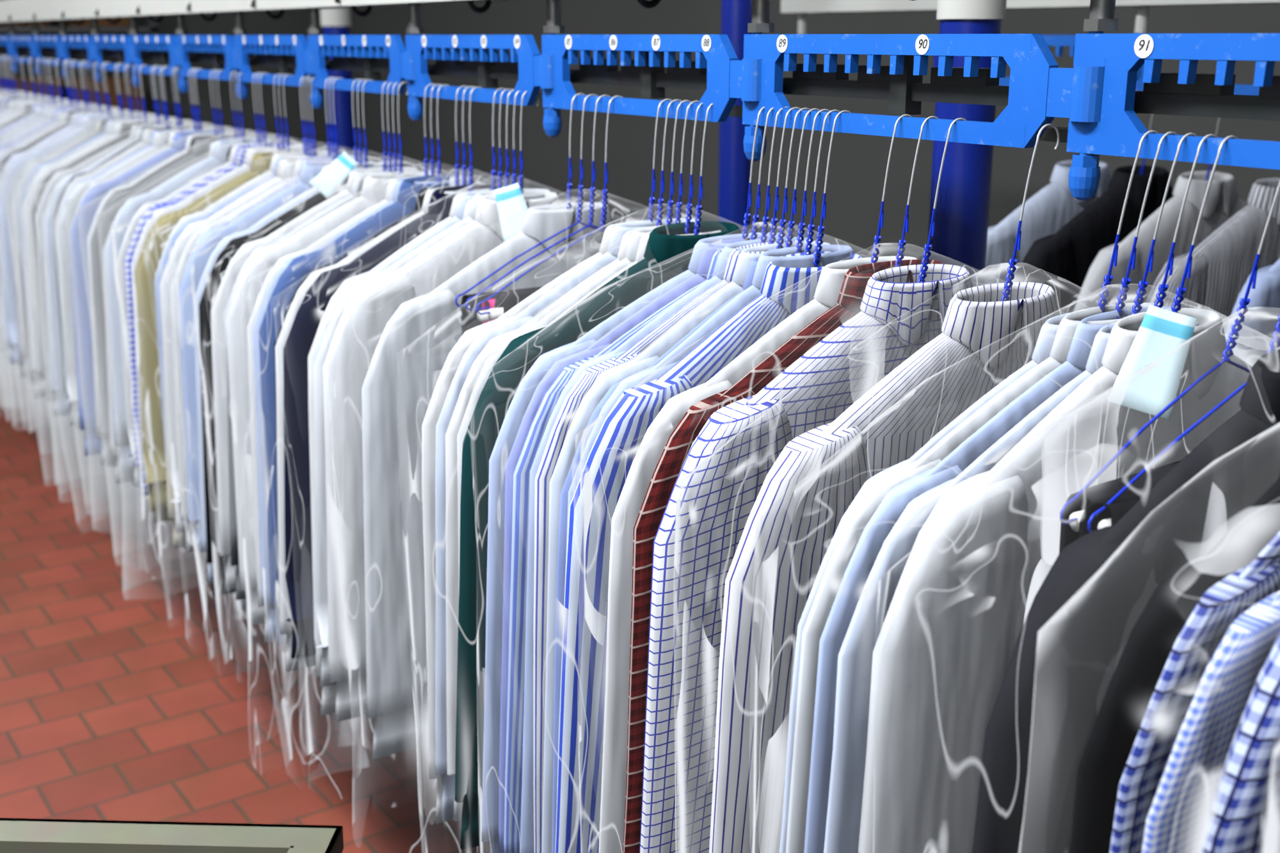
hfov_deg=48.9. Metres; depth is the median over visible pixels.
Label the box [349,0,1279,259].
wall
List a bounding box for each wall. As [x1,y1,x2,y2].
[0,8,329,150]
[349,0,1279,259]
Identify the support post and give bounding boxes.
[320,7,356,155]
[718,0,751,233]
[927,0,1006,287]
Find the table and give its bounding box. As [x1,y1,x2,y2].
[0,817,343,852]
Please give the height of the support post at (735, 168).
3.100 m
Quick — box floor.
[0,350,490,852]
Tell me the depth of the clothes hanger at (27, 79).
7.80 m
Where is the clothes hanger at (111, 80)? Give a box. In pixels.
[60,76,145,118]
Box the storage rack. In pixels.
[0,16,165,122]
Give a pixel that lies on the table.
(16, 835)
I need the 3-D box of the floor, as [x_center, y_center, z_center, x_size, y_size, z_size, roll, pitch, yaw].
[-1.532,0.958,2.944,6.900,0.120,12.300,-10,18,-31]
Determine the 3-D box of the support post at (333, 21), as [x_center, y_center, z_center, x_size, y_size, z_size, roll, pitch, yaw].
[-1.027,-1.225,4.793,0.198,3.100,0.198,-10,18,-31]
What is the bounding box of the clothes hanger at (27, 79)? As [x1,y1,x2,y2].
[0,76,62,101]
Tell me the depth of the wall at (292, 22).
8.80 m

